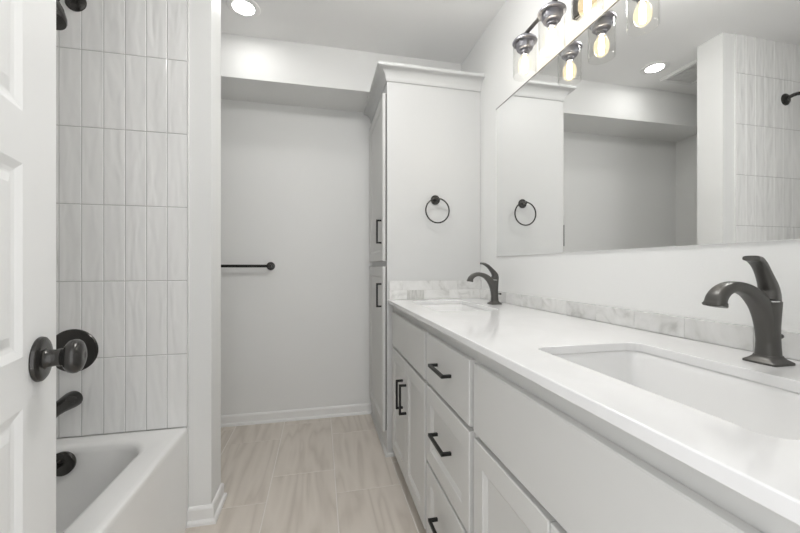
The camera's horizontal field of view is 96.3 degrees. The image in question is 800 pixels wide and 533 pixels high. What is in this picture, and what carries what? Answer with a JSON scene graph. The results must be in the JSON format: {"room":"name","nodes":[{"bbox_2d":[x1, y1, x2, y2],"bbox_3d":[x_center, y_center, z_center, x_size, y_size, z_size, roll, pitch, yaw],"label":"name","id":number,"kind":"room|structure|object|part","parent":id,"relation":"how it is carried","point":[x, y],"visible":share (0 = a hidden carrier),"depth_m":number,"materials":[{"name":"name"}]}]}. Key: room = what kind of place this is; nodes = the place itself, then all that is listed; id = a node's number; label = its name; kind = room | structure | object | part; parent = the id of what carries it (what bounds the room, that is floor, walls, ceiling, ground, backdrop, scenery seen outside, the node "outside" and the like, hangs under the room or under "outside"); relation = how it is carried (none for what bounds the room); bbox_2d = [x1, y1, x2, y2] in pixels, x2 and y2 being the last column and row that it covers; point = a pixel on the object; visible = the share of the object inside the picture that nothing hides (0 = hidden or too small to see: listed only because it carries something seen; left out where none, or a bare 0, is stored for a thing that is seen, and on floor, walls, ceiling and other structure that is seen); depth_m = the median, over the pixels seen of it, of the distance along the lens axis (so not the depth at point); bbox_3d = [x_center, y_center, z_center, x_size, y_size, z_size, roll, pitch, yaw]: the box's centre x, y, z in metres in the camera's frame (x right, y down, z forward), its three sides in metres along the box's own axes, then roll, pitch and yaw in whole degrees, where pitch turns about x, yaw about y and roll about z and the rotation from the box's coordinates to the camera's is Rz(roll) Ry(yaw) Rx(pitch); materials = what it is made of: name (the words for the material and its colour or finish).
{"room":"bathroom","nodes":[
{"label":"bathroom","id":0,"kind":"room"},
{"bbox_2d":[56,0,220,506],"bbox_3d":[-1.219,-0.123,1.479,0.846,2.500,0.147,0,0,-13],"label":"wall partition","id":1,"kind":"structure","parent":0,"point":[204,15],"depth_m":1.49,"materials":[{"name":"white paint"}]},
{"bbox_2d":[56,0,186,437],"bbox_3d":[-1.245,-0.357,1.393,0.757,2.032,0.009,0,0,-13],"label":"wall tile","id":2,"kind":"structure","parent":1,"relation":"attached to","point":[121,65],"depth_m":1.42,"materials":[{"name":"white tile"}]},
{"bbox_2d":[56,391,82,417],"bbox_3d":[-1.246,0.519,1.310,0.063,0.077,0.154,0,0,-13],"label":"tub spout","id":3,"kind":"object","parent":2,"relation":"attached to","point":[70,400],"visible":0.51,"depth_m":1.33,"materials":[{"name":"brown metal"}]},
{"bbox_2d":[56,0,86,29],"bbox_3d":[-1.234,-0.954,1.294,0.097,0.209,0.191,0,0,-13],"label":"shower","id":4,"kind":"object","parent":2,"relation":"attached to","point":[74,5],"visible":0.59,"depth_m":1.28,"materials":[{"name":"brown metal"}]},
{"bbox_2d":[56,329,97,371],"bbox_3d":[-1.254,0.325,1.349,0.166,0.166,0.073,0,0,-13],"label":"shower valve","id":5,"kind":"object","parent":2,"relation":"attached to","point":[64,337],"visible":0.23,"depth_m":1.38,"materials":[{"name":"brown metal"}]},
{"bbox_2d":[187,0,188,510],"bbox_3d":[-0.874,-0.153,1.476,0.004,2.440,0.010,0,0,-13],"label":"trim","id":6,"kind":"structure","parent":1,"relation":"attached to","point":[187,0],"depth_m":1.47,"materials":[{"name":"white tile"}]},
{"bbox_2d":[186,483,226,527],"bbox_3d":[-1.189,1.031,1.486,0.828,0.072,0.191,0,0,-13],"label":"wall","id":7,"kind":"structure","parent":1,"relation":"attached to","point":[202,515],"depth_m":1.49,"materials":[{"name":"white paint"}]},
{"bbox_2d":[221,403,371,427],"bbox_3d":[-0.911,1.031,2.051,1.616,0.072,0.787,0,0,-13],"label":"baseboard","id":8,"kind":"structure","parent":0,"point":[233,420],"depth_m":2.48,"materials":[{"name":"white paint"}]},
{"bbox_2d":[221,99,371,414],"bbox_3d":[-0.798,-0.123,2.531,2.326,2.500,0.100,0,0,-13],"label":"wall","id":9,"kind":"structure","parent":0,"point":[295,179],"depth_m":2.49,"materials":[{"name":"white paint"}]},
{"bbox_2d":[221,262,274,269],"bbox_3d":[-1.178,-0.003,2.359,0.666,0.056,0.069,0,0,-13],"label":"towel bar","id":10,"kind":"object","parent":9,"relation":"attached to","point":[270,266],"visible":0.47,"depth_m":2.38,"materials":[{"name":"brown metal"}]},
{"bbox_3d":[-1.173,-0.003,2.337,0.610,0.019,0.019,0,0,-13],"label":"rail","id":11,"kind":"part","parent":10,"relation":"part of","materials":[{"name":"black metal"}]},
{"bbox_2d":[184,414,426,532],"bbox_3d":[-0.428,1.097,1.105,2.426,0.060,3.044,0,0,-13],"label":"floor","id":12,"kind":"structure","parent":0,"point":[324,475],"depth_m":1.78,"materials":[{"name":"tile"}]},
{"bbox_2d":[56,427,186,532],"bbox_3d":[-1.074,0.864,0.650,0.748,0.407,1.534,0,0,-13],"label":"bathtub","id":13,"kind":"object","parent":12,"relation":"on","point":[128,482],"visible":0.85,"depth_m":1.30,"materials":[{"name":"white ceramic"}]},
{"bbox_3d":[-1.220,0.708,1.279,0.006,0.022,0.022,0,0,-13],"label":"overflow lever","id":14,"kind":"part","parent":13,"relation":"part of","materials":[{"name":"brown metal"}]},
{"bbox_3d":[-1.224,0.715,1.295,0.084,0.083,0.026,0,0,-13],"label":"overflow plate","id":15,"kind":"part","parent":13,"relation":"part of","materials":[{"name":"brown metal"}]},
{"bbox_2d":[392,306,429,528],"bbox_3d":[0.272,0.637,1.730,0.587,0.859,0.698,0,0,-13],"label":"base cabinet","id":16,"kind":"object","parent":12,"relation":"on","point":[409,334],"visible":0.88,"depth_m":1.55,"materials":[{"name":"grey paint"}]},
{"bbox_3d":[-0.004,0.605,1.695,0.034,0.138,0.010,0,0,-13],"label":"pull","id":17,"kind":"part","parent":16,"relation":"part of","materials":[{"name":"black metal"}]},
{"bbox_3d":[-0.001,0.713,1.801,0.018,0.549,0.308,0,0,-13],"label":"door","id":18,"kind":"part","parent":16,"relation":"part of","materials":[{"name":"grey paint"}]},
{"bbox_3d":[0.012,0.605,1.627,0.034,0.138,0.010,0,0,-13],"label":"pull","id":19,"kind":"part","parent":16,"relation":"part of","materials":[{"name":"black metal"}]},
{"bbox_3d":[0.046,0.594,1.680,0.018,0.771,0.698,0,0,-13],"label":"frame","id":20,"kind":"part","parent":16,"relation":"part of","materials":[{"name":"grey paint"}]},
{"bbox_3d":[0.067,0.713,1.497,0.018,0.549,0.308,0,0,-13],"label":"door","id":21,"kind":"part","parent":16,"relation":"part of","materials":[{"name":"grey paint"}]},
{"bbox_2d":[364,61,484,457],"bbox_3d":[0.114,-0.025,2.338,0.627,2.184,0.673,0,0,-13],"label":"tall cabinet","id":22,"kind":"object","parent":12,"relation":"on","point":[424,131],"visible":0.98,"depth_m":2.07,"materials":[{"name":"grey paint"}]},
{"bbox_3d":[-0.150,-0.507,2.295,0.018,0.951,0.545,0,0,-13],"label":"door","id":23,"kind":"part","parent":22,"relation":"part of","materials":[{"name":"grey paint"}]},
{"bbox_3d":[-0.150,0.467,2.295,0.018,0.934,0.545,0,0,-13],"label":"door","id":24,"kind":"part","parent":22,"relation":"part of","materials":[{"name":"grey paint"}]},
{"bbox_3d":[-0.122,-0.201,2.061,0.030,0.138,0.010,0,0,-13],"label":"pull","id":25,"kind":"part","parent":22,"relation":"part of","materials":[{"name":"black metal"}]},
{"bbox_3d":[-0.122,0.165,2.061,0.030,0.138,0.010,0,0,-13],"label":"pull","id":26,"kind":"part","parent":22,"relation":"part of","materials":[{"name":"black metal"}]},
{"bbox_3d":[-0.099,1.058,2.303,0.098,0.018,0.600,0,0,-13],"label":"shoe moulding","id":27,"kind":"part","parent":22,"relation":"part of","materials":[{"name":"grey paint"}]},
{"bbox_3d":[0.114,-1.079,2.338,0.627,0.076,0.673,0,0,-13],"label":"crown moulding","id":28,"kind":"part","parent":22,"relation":"part of","materials":[{"name":"grey paint"}]},
{"bbox_2d":[425,195,449,222],"bbox_3d":[0.211,-0.329,2.051,0.147,0.168,0.048,0,0,-13],"label":"towel ring","id":29,"kind":"object","parent":22,"relation":"attached to","point":[435,199],"visible":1,"depth_m":2.04,"materials":[{"name":"brown metal"}]},
{"bbox_2d":[427,326,477,532],"bbox_3d":[0.394,0.637,1.188,0.585,0.859,0.413,0,0,-13],"label":"base cabinet","id":30,"kind":"object","parent":12,"relation":"on","point":[451,435],"visible":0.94,"depth_m":1.08,"materials":[{"name":"grey paint"}]},
{"bbox_3d":[0.123,0.845,1.132,0.032,0.010,0.136,0,0,-13],"label":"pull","id":31,"kind":"part","parent":30,"relation":"part of","materials":[{"name":"black metal"}]},
{"bbox_3d":[0.123,0.561,1.132,0.032,0.010,0.136,0,0,-13],"label":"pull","id":32,"kind":"part","parent":30,"relation":"part of","materials":[{"name":"black metal"}]},
{"bbox_3d":[0.123,0.329,1.132,0.032,0.010,0.136,0,0,-13],"label":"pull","id":33,"kind":"part","parent":30,"relation":"part of","materials":[{"name":"black metal"}]},
{"bbox_3d":[0.148,0.855,1.134,0.018,0.264,0.388,0,0,-13],"label":"drawer","id":34,"kind":"part","parent":30,"relation":"part of","materials":[{"name":"grey paint"}]},
{"bbox_3d":[0.148,0.573,1.134,0.018,0.275,0.388,0,0,-13],"label":"drawer","id":35,"kind":"part","parent":30,"relation":"part of","materials":[{"name":"grey paint"}]},
{"bbox_3d":[0.148,0.335,1.134,0.018,0.175,0.388,0,0,-13],"label":"drawer","id":36,"kind":"part","parent":30,"relation":"part of","materials":[{"name":"grey paint"}]},
{"bbox_3d":[0.167,0.594,1.137,0.018,0.771,0.413,0,0,-13],"label":"frame","id":37,"kind":"part","parent":30,"relation":"part of","materials":[{"name":"grey paint"}]},
{"bbox_2d":[474,352,799,532],"bbox_3d":[0.521,0.637,0.612,0.587,0.859,0.764,0,0,-13],"label":"base cabinet","id":38,"kind":"object","parent":12,"relation":"on","point":[544,463],"visible":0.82,"depth_m":0.56,"materials":[{"name":"grey paint"}]},
{"bbox_3d":[0.230,0.713,0.768,0.018,0.549,0.308,0,0,-13],"label":"door","id":39,"kind":"part","parent":38,"relation":"part of","materials":[{"name":"grey paint"}]},
{"bbox_3d":[0.298,0.713,0.463,0.018,0.549,0.308,0,0,-13],"label":"door","id":40,"kind":"part","parent":38,"relation":"part of","materials":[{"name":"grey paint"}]},
{"bbox_2d":[388,298,799,525],"bbox_3d":[0.411,0.197,1.157,0.563,0.020,1.878,0,0,-13],"label":"countertop","id":41,"kind":"structure","parent":38,"relation":"on","point":[765,469],"depth_m":0.61,"materials":[{"name":"white stone"}]},
{"bbox_2d":[389,280,480,299],"bbox_3d":[0.211,0.134,2.070,0.556,0.106,0.011,0,0,-13],"label":"side splash","id":42,"kind":"object","parent":41,"relation":"on","point":[426,289],"visible":0.93,"depth_m":2.06,"materials":[{"name":"stone"}]},
{"bbox_2d":[423,304,481,311],"bbox_3d":[0.248,0.278,1.736,0.302,0.142,0.478,0,0,-13],"label":"sink","id":43,"kind":"object","parent":41,"relation":"in","point":[438,307],"visible":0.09,"depth_m":1.96,"materials":[{"name":"white ceramic"}]},
{"bbox_2d":[467,262,501,304],"bbox_3d":[0.418,0.083,1.774,0.182,0.207,0.054,0,0,-13],"label":"faucet","id":44,"kind":"object","parent":41,"relation":"on","point":[493,281],"visible":1,"depth_m":1.77,"materials":[{"name":"grey metal"}]},
{"bbox_3d":[0.410,0.100,1.772,0.164,0.145,0.037,0,0,-13],"label":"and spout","id":45,"kind":"part","parent":44,"relation":"part of","materials":[{"name":"grey metal"}]},
{"bbox_3d":[0.445,0.025,1.780,0.092,0.090,0.035,0,0,-13],"label":"lever handle","id":46,"kind":"part","parent":44,"relation":"part of","materials":[{"name":"grey metal"}]},
{"bbox_3d":[0.472,0.179,1.786,0.054,0.016,0.054,0,0,-13],"label":"plate","id":47,"kind":"part","parent":44,"relation":"part of","materials":[{"name":"grey metal"}]},
{"bbox_2d":[554,350,799,439],"bbox_3d":[0.494,0.278,0.635,0.302,0.142,0.478,0,0,-13],"label":"sink","id":48,"kind":"object","parent":41,"relation":"in","point":[764,409],"visible":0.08,"depth_m":0.71,"materials":[{"name":"white ceramic"}]},
{"bbox_2d":[702,256,795,366],"bbox_3d":[0.662,0.083,0.682,0.182,0.207,0.057,0,0,-13],"label":"faucet","id":49,"kind":"object","parent":41,"relation":"on","point":[764,303],"visible":1,"depth_m":0.68,"materials":[{"name":"grey metal"}]},
{"bbox_3d":[0.653,0.100,0.682,0.164,0.145,0.037,0,0,-13],"label":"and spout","id":50,"kind":"part","parent":49,"relation":"part of","materials":[{"name":"grey metal"}]},
{"bbox_3d":[0.691,0.025,0.684,0.092,0.090,0.035,0,0,-26],"label":"lever handle","id":51,"kind":"part","parent":49,"relation":"part of","materials":[{"name":"grey metal"}]},
{"bbox_3d":[0.716,0.179,0.696,0.054,0.016,0.054,0,0,-13],"label":"plate","id":52,"kind":"part","parent":49,"relation":"part of","materials":[{"name":"grey metal"}]},
{"bbox_2d":[221,33,460,111],"bbox_3d":[-0.685,-1.246,2.344,2.186,0.255,0.314,0,0,-13],"label":"soffit","id":53,"kind":"structure","parent":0,"point":[253,69],"depth_m":2.24,"materials":[{"name":"white paint"}]},
{"bbox_2d":[221,0,505,63],"bbox_3d":[-0.453,-1.413,1.217,2.426,0.080,2.814,0,0,-13],"label":"ceiling","id":54,"kind":"structure","parent":0,"point":[435,30],"depth_m":2.03,"materials":[{"name":"white paint"}]},
{"bbox_2d":[226,0,260,18],"bbox_3d":[-0.828,-1.369,1.895,0.170,0.008,0.170,0,0,-13],"label":"recessed light","id":55,"kind":"object","parent":54,"relation":"in","point":[249,9],"visible":1,"depth_m":1.90,"materials":[{"name":"white paint"}]},
{"bbox_2d":[461,0,799,332],"bbox_3d":[0.672,-0.123,1.515,0.100,2.500,2.724,0,0,-13],"label":"wall","id":56,"kind":"structure","parent":0,"point":[675,281],"depth_m":1.28,"materials":[{"name":"white paint"}]},
{"bbox_2d":[512,0,596,72],"bbox_3d":[0.603,-0.907,1.226,0.160,0.242,0.629,0,0,-13],"label":"vanity light","id":57,"kind":"object","parent":56,"relation":"attached to","point":[550,14],"visible":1,"depth_m":1.30,"materials":[{"name":"silver metal"}]},
{"bbox_3d":[0.515,-0.876,1.478,0.027,0.010,0.027,0,0,-13],"label":"bulb","id":58,"kind":"part","parent":57,"relation":"part of","materials":[{"name":"white glass"}]},
{"bbox_3d":[0.554,-0.876,1.305,0.027,0.010,0.027,0,0,-13],"label":"bulb","id":59,"kind":"part","parent":57,"relation":"part of","materials":[{"name":"white glass"}]},
{"bbox_2d":[480,289,799,360],"bbox_3d":[0.682,0.160,1.213,0.010,0.054,1.866,0,0,-13],"label":"backsplash","id":60,"kind":"structure","parent":56,"relation":"attached to","point":[719,333],"depth_m":0.99,"materials":[{"name":"stone"}]},
{"bbox_2d":[496,0,799,256],"bbox_3d":[0.677,-0.453,1.248,0.006,0.799,1.420,0,0,-13],"label":"wall mirror","id":61,"kind":"object","parent":56,"relation":"attached to","point":[662,123],"visible":1,"depth_m":1.01,"materials":[{"name":"silver mirror"}]},
{"bbox_3d":[0.006,0.037,0.032,0.727,2.060,0.140,0,0,-13],"label":"trim","id":62,"kind":"structure","parent":0,"visible":0},
{"bbox_2d":[0,0,86,532],"bbox_3d":[-0.490,0.040,0.336,0.155,2.030,0.722,0,0,-27],"label":"door","id":63,"kind":"structure","parent":62,"relation":"attached to","point":[29,355],"depth_m":0.56,"materials":[{"name":"white paint"}]},
{"bbox_3d":[-0.567,0.155,0.618,0.036,0.058,0.058,0,0,-27],"label":"knob","id":64,"kind":"part","parent":63,"relation":"part of","materials":[{"name":"brown metal"}]}
]}

